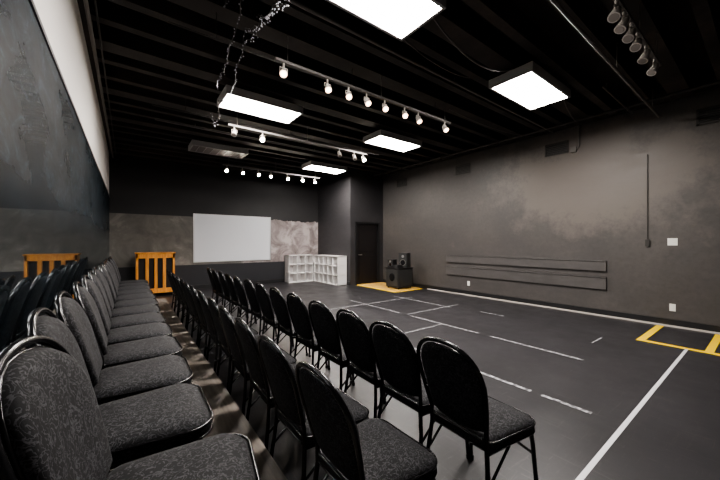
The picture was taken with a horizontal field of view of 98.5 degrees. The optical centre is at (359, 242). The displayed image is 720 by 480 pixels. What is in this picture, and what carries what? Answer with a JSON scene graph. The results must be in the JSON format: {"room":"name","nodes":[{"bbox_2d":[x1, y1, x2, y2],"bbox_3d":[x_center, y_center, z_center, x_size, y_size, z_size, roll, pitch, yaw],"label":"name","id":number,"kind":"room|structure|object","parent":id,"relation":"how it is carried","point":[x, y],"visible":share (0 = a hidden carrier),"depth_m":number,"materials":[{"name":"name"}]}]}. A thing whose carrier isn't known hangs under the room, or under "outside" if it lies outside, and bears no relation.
{"room":"auditorium","nodes":[
{"label":"auditorium","id":0,"kind":"room"},
{"bbox_2d":[33,0,108,192],"bbox_3d":[-2.942,-0.650,3.138,0.150,4.100,12.550,0,0,-37],"label":"wall","id":1,"kind":"structure","parent":0,"point":[61,21],"depth_m":3.07,"materials":[{"name":"white paint"}]},
{"bbox_2d":[0,0,109,351],"bbox_3d":[-2.987,-0.045,3.336,0.015,2.370,12.120,0,0,-37],"label":"wall mirror","id":2,"kind":"object","parent":1,"relation":"attached to","point":[54,197],"depth_m":1.70,"materials":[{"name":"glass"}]},
{"bbox_2d":[77,0,110,152],"bbox_3d":[-2.858,-2.540,3.201,0.060,0.320,12.550,0,0,-37],"label":"trim","id":3,"kind":"structure","parent":1,"relation":"attached to","point":[80,2],"depth_m":4.02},
{"bbox_2d":[83,0,113,157],"bbox_3d":[-2.885,-2.291,3.337,0.036,0.178,11.800,0,0,-37],"label":"ceiling pipe","id":4,"kind":"object","parent":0,"point":[90,24],"depth_m":3.74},
{"bbox_2d":[94,0,115,153],"bbox_3d":[-2.837,-2.335,3.373,0.020,0.090,11.800,0,0,-37],"label":"ceiling pipe","id":5,"kind":"object","parent":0,"point":[95,2],"depth_m":3.88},
{"bbox_2d":[109,153,317,285],"bbox_3d":[-3.664,-0.650,10.529,7.850,4.100,0.150,0,0,-37],"label":"wall","id":6,"kind":"structure","parent":0,"point":[153,203],"depth_m":9.40,"materials":[{"name":"paint"}]},
{"bbox_2d":[193,213,270,262],"bbox_3d":[-4.084,-0.150,10.106,2.410,1.490,0.020,0,0,-37],"label":"whiteboard","id":7,"kind":"object","parent":6,"relation":"attached to","point":[216,238],"visible":1,"depth_m":10.03,"materials":[{"name":"white"}]},
{"bbox_2d":[192,276,313,288],"bbox_3d":[-3.665,1.340,10.422,5.120,0.120,0.020,0,0,-37],"label":"baseboard","id":8,"kind":"structure","parent":6,"relation":"attached to","point":[272,280],"depth_m":10.56,"materials":[{"name":"black paint"}]},
{"bbox_2d":[318,168,352,284],"bbox_3d":[-0.923,-0.650,11.131,0.120,4.100,2.170,0,0,-37],"label":"wall","id":9,"kind":"structure","parent":0,"point":[335,193],"depth_m":10.85,"materials":[{"name":"grey paint"}]},
{"bbox_2d":[353,168,382,284],"bbox_3d":[0.263,-0.650,10.739,1.310,4.100,0.120,0,0,-37],"label":"wall","id":10,"kind":"structure","parent":0,"point":[367,188],"depth_m":10.69,"materials":[{"name":"grey paint"}]},
{"bbox_2d":[355,222,379,284],"bbox_3d":[0.240,0.343,10.712,1.050,2.115,0.135,0,0,-37],"label":"door","id":11,"kind":"structure","parent":10,"relation":"in","point":[367,234],"depth_m":10.72,"materials":[{"name":"brown wood"}]},
{"bbox_2d":[153,280,719,479],"bbox_3d":[0.201,1.449,5.490,8.100,0.102,12.950,0,0,-37],"label":"floor","id":12,"kind":"structure","parent":0,"point":[675,434],"depth_m":3.07,"materials":[{"name":"concrete"}]},
{"bbox_2d":[135,252,175,294],"bbox_3d":[-5.549,0.825,8.400,0.900,1.150,0.640,0,0,-37],"label":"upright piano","id":13,"kind":"object","parent":12,"relation":"on","point":[151,267],"visible":0.67,"depth_m":8.19,"materials":[{"name":"orange wood"}]},
{"bbox_2d":[168,271,181,315],"bbox_3d":[-3.075,0.939,5.505,0.560,0.926,0.462,0,0,-36],"label":"banquet chair","id":14,"kind":"object","parent":12,"relation":"on","point":[169,272],"visible":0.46,"depth_m":5.29,"materials":[{"name":"black metal"}]},
{"bbox_2d":[166,269,197,310],"bbox_3d":[-3.353,0.939,5.884,0.560,0.926,0.462,0,0,-36],"label":"banquet chair","id":15,"kind":"object","parent":12,"relation":"on","point":[173,301],"visible":0.23,"depth_m":5.70,"materials":[{"name":"black metal"}]},
{"bbox_2d":[175,275,191,327],"bbox_3d":[-2.508,0.939,4.756,0.560,0.926,0.462,0,0,-36],"label":"banquet chair","id":16,"kind":"object","parent":12,"relation":"on","point":[185,306],"visible":0.41,"depth_m":4.53,"materials":[{"name":"black metal"}]},
{"bbox_2d":[172,273,206,321],"bbox_3d":[-2.789,0.939,5.131,0.560,0.926,0.462,0,0,-37],"label":"banquet chair","id":17,"kind":"object","parent":12,"relation":"on","point":[173,274],"visible":0.37,"depth_m":4.93,"materials":[{"name":"black metal"}]},
{"bbox_2d":[110,298,286,479],"bbox_3d":[-1.649,1.275,2.388,1.018,0.250,9.400,0,0,-37],"label":"platform","id":18,"kind":"object","parent":12,"relation":"on","point":[227,417],"visible":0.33,"depth_m":2.25,"materials":[{"name":"black paint"}]},
{"bbox_2d":[26,307,213,469],"bbox_3d":[-0.898,0.689,1.227,0.560,0.926,0.462,0,0,-36],"label":"banquet chair","id":19,"kind":"object","parent":18,"relation":"on","point":[138,426],"visible":0.44,"depth_m":1.16,"materials":[{"name":"fabric"}]},
{"bbox_2d":[54,291,192,404],"bbox_3d":[-1.187,0.689,1.610,0.560,0.926,0.462,0,0,-36],"label":"banquet chair","id":20,"kind":"object","parent":18,"relation":"on","point":[109,384],"visible":0.59,"depth_m":1.51,"materials":[{"name":"fabric"}]},
{"bbox_2d":[87,270,165,329],"bbox_3d":[-2.053,0.689,2.759,0.560,0.926,0.462,0,0,-38],"label":"banquet chair","id":21,"kind":"object","parent":18,"relation":"on","point":[151,317],"visible":0.49,"depth_m":2.69,"materials":[{"name":"fabric"}]},
{"bbox_2d":[92,266,160,317],"bbox_3d":[-2.344,0.689,3.144,0.560,0.926,0.462,0,0,-35],"label":"banquet chair","id":22,"kind":"object","parent":18,"relation":"on","point":[123,311],"visible":0.42,"depth_m":3.06,"materials":[{"name":"fabric"}]},
{"bbox_2d":[81,274,172,345],"bbox_3d":[-1.760,0.689,2.380,0.560,0.926,0.462,0,0,-37],"label":"banquet chair","id":23,"kind":"object","parent":18,"relation":"on","point":[136,332],"visible":0.48,"depth_m":2.29,"materials":[{"name":"fabric"}]},
{"bbox_2d":[105,258,149,290],"bbox_3d":[-3.491,0.689,4.683,0.560,0.926,0.462,0,0,-35],"label":"banquet chair","id":24,"kind":"object","parent":18,"relation":"on","point":[106,259],"visible":0.31,"depth_m":4.63,"materials":[{"name":"fabric"}]},
{"bbox_2d":[73,281,182,369],"bbox_3d":[-1.468,0.689,1.997,0.560,0.926,0.462,0,0,-39],"label":"banquet chair","id":25,"kind":"object","parent":18,"relation":"on","point":[152,347],"visible":0.65,"depth_m":1.89,"materials":[{"name":"fabric"}]},
{"bbox_2d":[103,260,152,295],"bbox_3d":[-3.199,0.689,4.301,0.560,0.926,0.462,0,0,-37],"label":"banquet chair","id":26,"kind":"object","parent":18,"relation":"on","point":[136,291],"visible":0.27,"depth_m":4.25,"materials":[{"name":"fabric"}]},
{"bbox_2d":[98,264,158,308],"bbox_3d":[-2.620,0.689,3.534,0.560,0.926,0.462,0,0,-37],"label":"banquet chair","id":27,"kind":"object","parent":18,"relation":"on","point":[145,301],"visible":0.48,"depth_m":3.44,"materials":[{"name":"fabric"}]},
{"bbox_2d":[108,257,148,287],"bbox_3d":[-3.770,0.689,5.073,0.560,0.926,0.462,0,0,-36],"label":"banquet chair","id":28,"kind":"object","parent":18,"relation":"on","point":[109,259],"visible":0.41,"depth_m":4.99,"materials":[{"name":"fabric"}]},
{"bbox_2d":[109,256,147,283],"bbox_3d":[-4.054,0.689,5.459,0.560,0.926,0.462,0,0,-37],"label":"banquet chair","id":29,"kind":"object","parent":18,"relation":"on","point":[110,257],"visible":0.25,"depth_m":5.38,"materials":[{"name":"fabric"}]},
{"bbox_2d":[102,262,155,301],"bbox_3d":[-2.904,0.689,3.921,0.560,0.926,0.462,0,0,-37],"label":"banquet chair","id":30,"kind":"object","parent":18,"relation":"on","point":[141,295],"visible":0.4,"depth_m":3.84,"materials":[{"name":"fabric"}]},
{"bbox_2d":[0,335,259,479],"bbox_3d":[-0.555,0.689,0.842,0.560,0.926,0.462,0,0,-27],"label":"banquet chair","id":31,"kind":"object","parent":18,"relation":"on","point":[52,427],"visible":1,"depth_m":0.76,"materials":[{"name":"fabric"}]},
{"bbox_2d":[179,278,218,330],"bbox_3d":[-2.223,0.939,4.381,0.560,0.926,0.462,0,0,-37],"label":"banquet chair","id":32,"kind":"object","parent":12,"relation":"on","point":[190,312],"visible":0.34,"depth_m":4.21,"materials":[{"name":"black metal"}]},
{"bbox_2d":[183,281,232,345],"bbox_3d":[-1.950,0.939,3.998,0.560,0.926,0.462,0,0,-37],"label":"banquet chair","id":33,"kind":"object","parent":12,"relation":"on","point":[196,319],"visible":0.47,"depth_m":3.79,"materials":[{"name":"black metal"}]},
{"bbox_2d":[190,285,234,357],"bbox_3d":[-1.667,0.939,3.624,0.560,0.926,0.462,0,0,-37],"label":"banquet chair","id":34,"kind":"object","parent":12,"relation":"on","point":[203,325],"visible":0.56,"depth_m":3.40,"materials":[{"name":"fabric"}]},
{"bbox_2d":[207,267,234,308],"bbox_3d":[-2.758,0.939,6.230,0.560,0.926,0.462,0,0,-36],"label":"banquet chair","id":35,"kind":"object","parent":12,"relation":"on","point":[214,289],"visible":0.48,"depth_m":6.04,"materials":[{"name":"black metal"}]},
{"bbox_2d":[198,290,257,372],"bbox_3d":[-1.381,0.939,3.251,0.560,0.926,0.462,0,0,-37],"label":"banquet chair","id":36,"kind":"object","parent":12,"relation":"on","point":[213,335],"visible":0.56,"depth_m":3.04,"materials":[{"name":"fabric"}]},
{"bbox_2d":[212,269,246,317],"bbox_3d":[-2.471,0.939,5.832,0.560,0.926,0.462,0,0,-38],"label":"banquet chair","id":37,"kind":"object","parent":12,"relation":"on","point":[215,275],"visible":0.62,"depth_m":5.64,"materials":[{"name":"black metal"}]},
{"bbox_2d":[207,297,262,391],"bbox_3d":[-1.096,0.939,2.877,0.560,0.926,0.462,0,0,-36],"label":"banquet chair","id":38,"kind":"object","parent":12,"relation":"on","point":[224,346],"visible":0.44,"depth_m":2.68,"materials":[{"name":"fabric"}]},
{"bbox_2d":[218,271,254,321],"bbox_3d":[-2.172,0.939,5.445,0.560,0.926,0.462,0,0,-36],"label":"banquet chair","id":39,"kind":"object","parent":12,"relation":"on","point":[227,296],"visible":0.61,"depth_m":5.25,"materials":[{"name":"black metal"}]},
{"bbox_2d":[225,273,265,328],"bbox_3d":[-1.882,0.939,5.049,0.560,0.926,0.462,0,0,-37],"label":"banquet chair","id":40,"kind":"object","parent":12,"relation":"on","point":[230,283],"visible":0.53,"depth_m":4.86,"materials":[{"name":"black metal"}]},
{"bbox_2d":[233,276,276,336],"bbox_3d":[-1.589,0.939,4.657,0.560,0.926,0.462,0,0,-36],"label":"banquet chair","id":41,"kind":"object","parent":12,"relation":"on","point":[240,289],"visible":0.59,"depth_m":4.46,"materials":[{"name":"black metal"}]},
{"bbox_2d":[218,305,296,415],"bbox_3d":[-0.822,0.939,2.496,0.560,0.926,0.462,0,0,-36],"label":"banquet chair","id":42,"kind":"object","parent":12,"relation":"on","point":[228,323],"visible":0.51,"depth_m":2.29,"materials":[{"name":"fabric"}]},
{"bbox_2d":[244,279,289,337],"bbox_3d":[-1.286,0.939,4.271,0.560,0.926,0.462,0,0,-37],"label":"banquet chair","id":43,"kind":"object","parent":12,"relation":"on","point":[250,290],"visible":0.62,"depth_m":4.08,"materials":[{"name":"black metal"}]},
{"bbox_2d":[235,317,303,449],"bbox_3d":[-0.541,0.939,2.119,0.560,0.926,0.462,0,0,-36],"label":"banquet chair","id":44,"kind":"object","parent":12,"relation":"on","point":[259,383],"visible":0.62,"depth_m":1.91,"materials":[{"name":"fabric"}]},
{"bbox_2d":[255,283,307,355],"bbox_3d":[-0.997,0.939,3.876,0.560,0.926,0.462,0,0,-36],"label":"banquet chair","id":45,"kind":"object","parent":12,"relation":"on","point":[269,317],"visible":0.62,"depth_m":3.69,"materials":[{"name":"fabric"}]},
{"bbox_2d":[269,287,327,367],"bbox_3d":[-0.709,0.939,3.492,0.560,0.926,0.462,0,0,-36],"label":"banquet chair","id":46,"kind":"object","parent":12,"relation":"on","point":[279,304],"visible":0.57,"depth_m":3.31,"materials":[{"name":"fabric"}]},
{"bbox_2d":[285,254,312,282],"bbox_3d":[-2.209,0.916,11.268,0.967,0.967,0.360,0,0,-37],"label":"cube shelf","id":47,"kind":"object","parent":12,"relation":"on","point":[298,268],"visible":0.95,"depth_m":11.26,"materials":[{"name":"white wood"}]},
{"bbox_2d":[257,335,368,479],"bbox_3d":[-0.261,0.939,1.740,0.560,0.926,0.462,0,0,-38],"label":"banquet chair","id":48,"kind":"object","parent":12,"relation":"on","point":[280,374],"visible":0.6,"depth_m":1.55,"materials":[{"name":"fabric"}]},
{"bbox_2d":[286,293,351,382],"bbox_3d":[-0.424,0.939,3.104,0.560,0.926,0.462,0,0,-37],"label":"banquet chair","id":49,"kind":"object","parent":12,"relation":"on","point":[299,314],"visible":0.67,"depth_m":2.93,"materials":[{"name":"fabric"}]},
{"bbox_2d":[314,255,346,285],"bbox_3d":[-1.068,0.916,10.881,0.360,0.967,1.597,0,0,-37],"label":"cube shelf","id":50,"kind":"object","parent":12,"relation":"on","point":[328,269],"visible":0.99,"depth_m":10.65,"materials":[{"name":"white wood"}]},
{"bbox_2d":[308,300,380,393],"bbox_3d":[-0.143,0.939,2.727,0.560,0.926,0.462,0,0,-38],"label":"banquet chair","id":51,"kind":"object","parent":12,"relation":"on","point":[323,322],"visible":0.7,"depth_m":2.55,"materials":[{"name":"fabric"}]},
{"bbox_2d":[295,361,437,479],"bbox_3d":[0.026,0.939,1.368,0.560,0.926,0.462,0,0,-37],"label":"banquet chair","id":52,"kind":"object","parent":12,"relation":"on","point":[371,448],"visible":1,"depth_m":1.27,"materials":[{"name":"fabric"}]},
{"bbox_2d":[336,309,418,422],"bbox_3d":[0.126,0.939,2.381,0.560,0.926,0.462,0,0,-36],"label":"banquet chair","id":53,"kind":"object","parent":12,"relation":"on","point":[353,332],"visible":0.52,"depth_m":2.21,"materials":[{"name":"fabric"}]},
{"bbox_2d":[357,282,420,291],"bbox_3d":[0.904,1.394,9.957,1.100,0.012,1.860,0,0,-37],"label":"mat","id":54,"kind":"object","parent":12,"relation":"on","point":[380,285],"visible":0.79,"depth_m":9.67,"materials":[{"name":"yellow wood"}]},
{"bbox_2d":[385,267,413,289],"bbox_3d":[1.216,1.068,9.591,0.640,0.640,0.600,0,0,-37],"label":"loudspeaker","id":55,"kind":"object","parent":54,"relation":"on","point":[398,278],"visible":0.96,"depth_m":9.37,"materials":[{"name":"black paint"}]},
{"bbox_2d":[399,253,410,267],"bbox_3d":[1.374,0.528,9.569,0.280,0.440,0.294,0,0,30],"label":"loudspeaker","id":56,"kind":"object","parent":55,"relation":"on","point":[404,258],"visible":0.85,"depth_m":9.45,"materials":[{"name":"black paint"}]},
{"bbox_2d":[369,321,469,459],"bbox_3d":[0.370,0.939,2.032,0.560,0.926,0.462,0,0,-36],"label":"banquet chair","id":57,"kind":"object","parent":12,"relation":"on","point":[395,357],"visible":0.77,"depth_m":1.86,"materials":[{"name":"fabric"}]},
{"bbox_2d":[416,336,538,479],"bbox_3d":[0.625,0.939,1.694,0.560,0.926,0.462,0,0,-34],"label":"banquet chair","id":58,"kind":"object","parent":12,"relation":"on","point":[455,387],"visible":0.98,"depth_m":1.55,"materials":[{"name":"fabric"}]},
{"bbox_2d":[575,349,687,479],"bbox_3d":[2.641,1.399,2.838,4.130,0.002,0.030,0,0,-37],"label":"tape","id":59,"kind":"object","parent":12,"relation":"on","point":[598,456],"visible":1,"depth_m":2.36,"materials":[{"name":"grey"}]},
{"bbox_2d":[636,325,719,355],"bbox_3d":[5.064,1.399,4.165,1.340,0.003,1.800,0,0,-37],"label":"tape","id":60,"kind":"object","parent":12,"relation":"on","point":[710,349],"visible":1,"depth_m":4.35,"materials":[{"name":"yellow"}]},
{"bbox_2d":[383,89,719,325],"bbox_3d":[3.343,-0.650,7.841,0.150,4.100,12.850,0,0,-37],"label":"wall","id":61,"kind":"structure","parent":0,"point":[514,200],"depth_m":6.10,"materials":[{"name":"grey paint"}]},
{"bbox_2d":[397,178,406,187],"bbox_3d":[1.387,-2.000,10.312,0.019,0.260,0.450,0,0,-37],"label":"air vent grille","id":62,"kind":"object","parent":61,"relation":"in","point":[401,182],"visible":1,"depth_m":10.30,"materials":[{"name":"grey"}]},
{"bbox_2d":[456,163,469,175],"bbox_3d":[2.795,-2.000,8.431,0.019,0.260,0.450,0,0,-37],"label":"air vent grille","id":63,"kind":"object","parent":61,"relation":"in","point":[465,168],"visible":1,"depth_m":8.42,"materials":[{"name":"grey"}]},
{"bbox_2d":[446,266,606,289],"bbox_3d":[3.569,0.770,7.367,0.054,0.240,3.700,0,0,-37],"label":"board","id":64,"kind":"object","parent":61,"relation":"attached to","point":[594,282],"visible":1,"depth_m":6.92,"materials":[{"name":"grey paint"}]},
{"bbox_2d":[446,255,606,270],"bbox_3d":[3.569,0.440,7.367,0.054,0.200,3.700,0,0,-37],"label":"board","id":65,"kind":"object","parent":61,"relation":"attached to","point":[592,265],"visible":1,"depth_m":6.92,"materials":[{"name":"grey paint"}]},
{"bbox_2d":[374,80,719,176],"bbox_3d":[3.187,-2.326,7.007,0.056,0.108,9.000,0,0,-37],"label":"ceiling pipe","id":66,"kind":"object","parent":61,"relation":"attached to","point":[718,81],"depth_m":5.77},
{"bbox_2d":[382,68,719,175],"bbox_3d":[3.909,-2.540,6.910,0.060,0.320,10.380,0,0,-37],"label":"trim","id":67,"kind":"structure","parent":61,"relation":"attached to","point":[707,76],"depth_m":5.62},
{"bbox_2d":[383,279,719,331],"bbox_3d":[3.925,1.340,6.922,0.020,0.120,10.380,0,0,-37],"label":"baseboard","id":68,"kind":"structure","parent":61,"relation":"attached to","point":[714,328],"depth_m":6.09,"materials":[{"name":"black paint"}]},
{"bbox_2d":[545,140,568,156],"bbox_3d":[4.173,-2.000,6.589,0.019,0.260,0.450,0,0,-37],"label":"air vent grille","id":69,"kind":"object","parent":61,"relation":"in","point":[562,147],"visible":1,"depth_m":6.58,"materials":[{"name":"grey"}]},
{"bbox_2d":[427,288,719,333],"bbox_3d":[4.528,1.387,6.074,0.030,0.025,8.300,0,0,-37],"label":"baseboard","id":70,"kind":"structure","parent":61,"relation":"attached to","point":[427,288],"depth_m":5.98,"materials":[{"name":"white"}]},
{"bbox_2d":[569,125,579,152],"bbox_3d":[4.368,-2.110,6.305,0.049,0.520,0.179,0,0,-37],"label":"conduit pipe","id":71,"kind":"object","parent":61,"relation":"attached to","point":[572,149],"visible":1,"depth_m":6.26,"materials":[{"name":"grey"}]},
{"bbox_2d":[645,154,649,245],"bbox_3d":[5.035,-0.745,5.429,0.029,1.610,0.060,0,0,-37],"label":"hanging cable","id":72,"kind":"object","parent":61,"relation":"attached to","point":[647,242],"visible":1,"depth_m":5.43,"materials":[{"name":"grey plastic"}]},
{"bbox_2d":[696,104,719,125],"bbox_3d":[5.521,-2.000,4.788,0.019,0.260,0.450,0,0,-37],"label":"air vent grille","id":73,"kind":"object","parent":61,"relation":"in","point":[708,115],"visible":1,"depth_m":4.87,"materials":[{"name":"grey"}]},
{"bbox_2d":[455,0,719,103],"bbox_3d":[0.201,-2.750,5.490,8.100,0.100,12.950,0,0,-37],"label":"ceiling","id":74,"kind":"structure","parent":0,"point":[677,17],"depth_m":4.05,"materials":[{"name":"grey"}]},
{"bbox_2d":[112,148,320,180],"bbox_3d":[-3.469,-2.540,10.394,7.580,0.320,0.240,0,0,-37],"label":"joist","id":75,"kind":"object","parent":74,"relation":"attached to","point":[118,151],"depth_m":9.16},
{"bbox_2d":[188,139,248,158],"bbox_3d":[-3.436,-2.290,7.546,1.240,0.180,0.600,0,0,-37],"label":"fluorescent ceiling light","id":76,"kind":"object","parent":74,"relation":"attached to","point":[198,146],"visible":1,"depth_m":7.41,"materials":[{"name":"grey"}]},
{"bbox_2d":[112,143,326,177],"bbox_3d":[-3.200,-2.550,10.033,7.580,0.300,0.110,0,0,-37],"label":"joist","id":77,"kind":"object","parent":74,"relation":"attached to","point":[119,146],"depth_m":9.07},
{"bbox_2d":[111,139,333,175],"bbox_3d":[-2.900,-2.550,9.633,7.580,0.300,0.110,0,0,-37],"label":"joist","id":78,"kind":"object","parent":74,"relation":"attached to","point":[112,141],"depth_m":8.64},
{"bbox_2d":[110,131,341,173],"bbox_3d":[-2.600,-2.540,9.233,7.580,0.320,0.240,0,0,-37],"label":"joist","id":79,"kind":"object","parent":74,"relation":"attached to","point":[117,135],"depth_m":7.65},
{"bbox_2d":[109,125,349,170],"bbox_3d":[-2.301,-2.550,8.832,7.580,0.300,0.110,0,0,-37],"label":"joist","id":80,"kind":"object","parent":74,"relation":"attached to","point":[115,128],"depth_m":7.26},
{"bbox_2d":[108,119,388,173],"bbox_3d":[-2.061,-2.550,8.512,7.580,0.300,0.110,0,0,-37],"label":"joist","id":81,"kind":"object","parent":74,"relation":"attached to","point":[115,123],"depth_m":7.61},
{"bbox_2d":[210,0,289,125],"bbox_3d":[-1.502,-2.074,3.432,0.614,0.569,3.911,0,0,-37],"label":"string lights","id":82,"kind":"object","parent":74,"relation":"hanging from","point":[267,18],"visible":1,"depth_m":3.03,"materials":[{"name":"black paint"}]},
{"bbox_2d":[106,110,399,172],"bbox_3d":[-1.762,-2.540,8.112,7.580,0.320,0.240,0,0,-37],"label":"joist","id":83,"kind":"object","parent":74,"relation":"attached to","point":[117,116],"depth_m":7.13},
{"bbox_2d":[105,102,407,168],"bbox_3d":[-1.522,-2.550,7.792,7.580,0.300,0.110,0,0,-37],"label":"joist","id":84,"kind":"object","parent":74,"relation":"attached to","point":[114,107],"depth_m":6.67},
{"bbox_2d":[103,93,416,166],"bbox_3d":[-1.282,-2.550,7.471,7.580,0.300,0.110,0,0,-37],"label":"joist","id":85,"kind":"object","parent":74,"relation":"attached to","point":[114,99],"depth_m":6.12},
{"bbox_2d":[217,84,302,123],"bbox_3d":[-1.639,-2.290,5.144,1.240,0.180,0.600,0,0,-37],"label":"fluorescent ceiling light","id":86,"kind":"object","parent":74,"relation":"attached to","point":[241,100],"visible":0.89,"depth_m":5.02,"materials":[{"name":"grey"}]},
{"bbox_2d":[152,98,377,154],"bbox_3d":[-1.394,-2.260,6.201,4.600,0.240,0.020,0,0,-37],"label":"ceiling pipe","id":87,"kind":"object","parent":74,"relation":"hanging from","point":[185,98],"depth_m":5.79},
{"bbox_2d":[101,78,430,164],"bbox_3d":[-0.983,-2.540,7.071,7.580,0.320,0.240,0,0,-37],"label":"joist","id":88,"kind":"object","parent":74,"relation":"attached to","point":[115,88],"depth_m":5.99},
{"bbox_2d":[98,62,441,160],"bbox_3d":[-0.713,-2.550,6.711,7.580,0.300,0.110,0,0,-37],"label":"joist","id":89,"kind":"object","parent":74,"relation":"attached to","point":[114,73],"depth_m":5.11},
{"bbox_2d":[223,164,319,183],"bbox_3d":[-2.443,-2.123,9.022,2.900,0.513,0.140,0,0,-37],"label":"track light","id":90,"kind":"object","parent":74,"relation":"hanging from","point":[226,165],"visible":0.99,"depth_m":8.89,"materials":[{"name":"grey"}]},
{"bbox_2d":[96,49,455,156],"bbox_3d":[-0.413,-2.550,6.310,7.580,0.300,0.110,0,0,-37],"label":"joist","id":91,"kind":"object","parent":74,"relation":"attached to","point":[113,59],"depth_m":4.69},
{"bbox_2d":[155,118,408,170],"bbox_3d":[-1.132,-2.331,7.771,6.700,0.098,0.036,0,0,-37],"label":"ceiling pipe","id":92,"kind":"object","parent":74,"relation":"attached to","point":[155,118],"visible":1,"depth_m":7.00,"materials":[{"name":"grey"}]},
{"bbox_2d":[92,20,472,153],"bbox_3d":[-0.144,-2.540,5.950,7.580,0.320,0.240,0,0,-37],"label":"joist","id":93,"kind":"object","parent":74,"relation":"attached to","point":[114,40],"depth_m":4.71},
{"bbox_2d":[88,0,487,147],"bbox_3d":[0.156,-2.550,5.550,7.580,0.300,0.110,0,0,-37],"label":"joist","id":94,"kind":"object","parent":74,"relation":"attached to","point":[111,14],"depth_m":4.19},
{"bbox_2d":[228,112,366,161],"bbox_3d":[-1.065,-2.123,6.306,3.050,0.514,0.138,0,0,-37],"label":"track light","id":95,"kind":"object","parent":74,"relation":"hanging from","point":[262,139],"visible":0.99,"depth_m":6.11,"materials":[{"name":"grey"}]},
{"bbox_2d":[107,0,505,143],"bbox_3d":[0.425,-2.550,5.190,7.580,0.300,0.110,0,0,-37],"label":"joist","id":96,"kind":"object","parent":74,"relation":"attached to","point":[164,10],"depth_m":3.95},
{"bbox_2d":[167,12,450,124],"bbox_3d":[-0.106,-2.236,4.230,4.300,0.288,0.016,0,0,-37],"label":"ceiling pipe","id":97,"kind":"object","parent":74,"relation":"hanging from","point":[216,12],"depth_m":3.39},
{"bbox_2d":[302,161,346,173],"bbox_3d":[-1.058,-2.290,9.325,1.240,0.180,0.600,0,0,-37],"label":"fluorescent ceiling light","id":98,"kind":"object","parent":74,"relation":"attached to","point":[311,165],"visible":1,"depth_m":9.20,"materials":[{"name":"grey"}]},
{"bbox_2d":[167,0,527,139],"bbox_3d":[0.695,-2.540,4.829,7.580,0.320,0.240,0,0,-37],"label":"joist","id":99,"kind":"object","parent":74,"relation":"attached to","point":[308,40],"depth_m":4.08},
{"bbox_2d":[275,36,450,132],"bbox_3d":[0.311,-2.123,4.399,3.130,0.514,0.133,0,0,-37],"label":"track light","id":100,"kind":"object","parent":74,"relation":"hanging from","point":[283,73],"visible":1,"depth_m":4.17,"materials":[{"name":"grey"}]},
{"bbox_2d":[325,0,446,40],"bbox_3d":[0.135,-2.290,2.774,1.240,0.180,0.600,0,0,-37],"label":"fluorescent ceiling light","id":101,"kind":"object","parent":74,"relation":"attached to","point":[398,19],"visible":1,"depth_m":2.98,"materials":[{"name":"white"}]},
{"bbox_2d":[363,129,421,151],"bbox_3d":[0.739,-2.290,6.923,1.240,0.180,0.600,0,0,-37],"label":"fluorescent ceiling light","id":102,"kind":"object","parent":74,"relation":"attached to","point":[381,138],"visible":1,"depth_m":6.79,"materials":[{"name":"grey"}]},
{"bbox_2d":[259,0,546,132],"bbox_3d":[0.965,-2.550,4.469,7.580,0.300,0.110,0,0,-37],"label":"joist","id":103,"kind":"object","parent":74,"relation":"attached to","point":[323,7],"depth_m":4.08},
{"bbox_2d":[285,0,554,132],"bbox_3d":[1.355,-2.331,4.449,6.700,0.098,0.036,0,0,-37],"label":"ceiling pipe","id":104,"kind":"object","parent":74,"relation":"attached to","point":[293,2],"visible":1,"depth_m":3.78,"materials":[{"name":"grey"}]},
{"bbox_2d":[402,27,567,127],"bbox_3d":[1.204,-2.550,4.149,7.580,0.300,0.110,0,0,-37],"label":"joist","id":105,"kind":"object","parent":74,"relation":"attached to","point":[423,40],"depth_m":4.20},
{"bbox_2d":[404,17,580,136],"bbox_3d":[2.186,-2.238,5.007,4.904,0.262,1.415,0,0,-37],"label":"cable","id":106,"kind":"object","parent":74,"relation":"hanging from","point":[434,19],"depth_m":3.80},
{"bbox_2d":[422,0,594,123],"bbox_3d":[1.444,-2.540,3.829,7.580,0.320,0.240,0,0,-37],"label":"joist","id":107,"kind":"object","parent":74,"relation":"attached to","point":[474,37],"depth_m":3.86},
{"bbox_2d":[489,61,570,110],"bbox_3d":[2.513,-2.290,4.553,1.240,0.180,0.600,0,0,-37],"label":"fluorescent ceiling light","id":108,"kind":"object","parent":74,"relation":"attached to","point":[530,86],"visible":1,"depth_m":4.41,"materials":[{"name":"grey"}]},
{"bbox_2d":[461,0,616,114],"bbox_3d":[1.684,-2.550,3.508,7.580,0.300,0.110,0,0,-37],"label":"joist","id":109,"kind":"object","parent":74,"relation":"attached to","point":[502,14],"depth_m":3.93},
{"bbox_2d":[546,0,651,105],"bbox_3d":[1.983,-2.550,3.108,7.580,0.300,0.110,0,0,-37],"label":"joist","id":110,"kind":"object","parent":74,"relation":"attached to","point":[581,13],"depth_m":3.85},
{"bbox_2d":[550,0,659,117],"bbox_3d":[3.052,-2.207,3.683,4.500,0.346,0.032,0,0,-37],"label":"ceiling pipe","id":111,"kind":"object","parent":74,"relation":"attached to","point":[555,3],"visible":1,"depth_m":3.38,"materials":[{"name":"grey"}]},
{"bbox_2d":[602,83,632,113],"bbox_3d":[4.165,-2.324,4.991,1.550,0.112,0.024,0,0,-37],"label":"ceiling pipe","id":112,"kind":"object","parent":74,"relation":"attached to","point":[603,87],"visible":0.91,"depth_m":4.90,"materials":[{"name":"grey"}]},
{"bbox_2d":[607,0,661,75],"bbox_3d":[2.776,-2.123,3.092,1.750,0.514,0.104,0,0,-37],"label":"track light","id":113,"kind":"object","parent":74,"relation":"hanging from","point":[620,8],"visible":1,"depth_m":2.92,"materials":[{"name":"grey"}]},
{"bbox_2d":[601,0,692,99],"bbox_3d":[2.223,-2.540,2.788,7.580,0.320,0.240,0,0,-37],"label":"joist","id":114,"kind":"object","parent":74,"relation":"attached to","point":[672,75],"depth_m":3.85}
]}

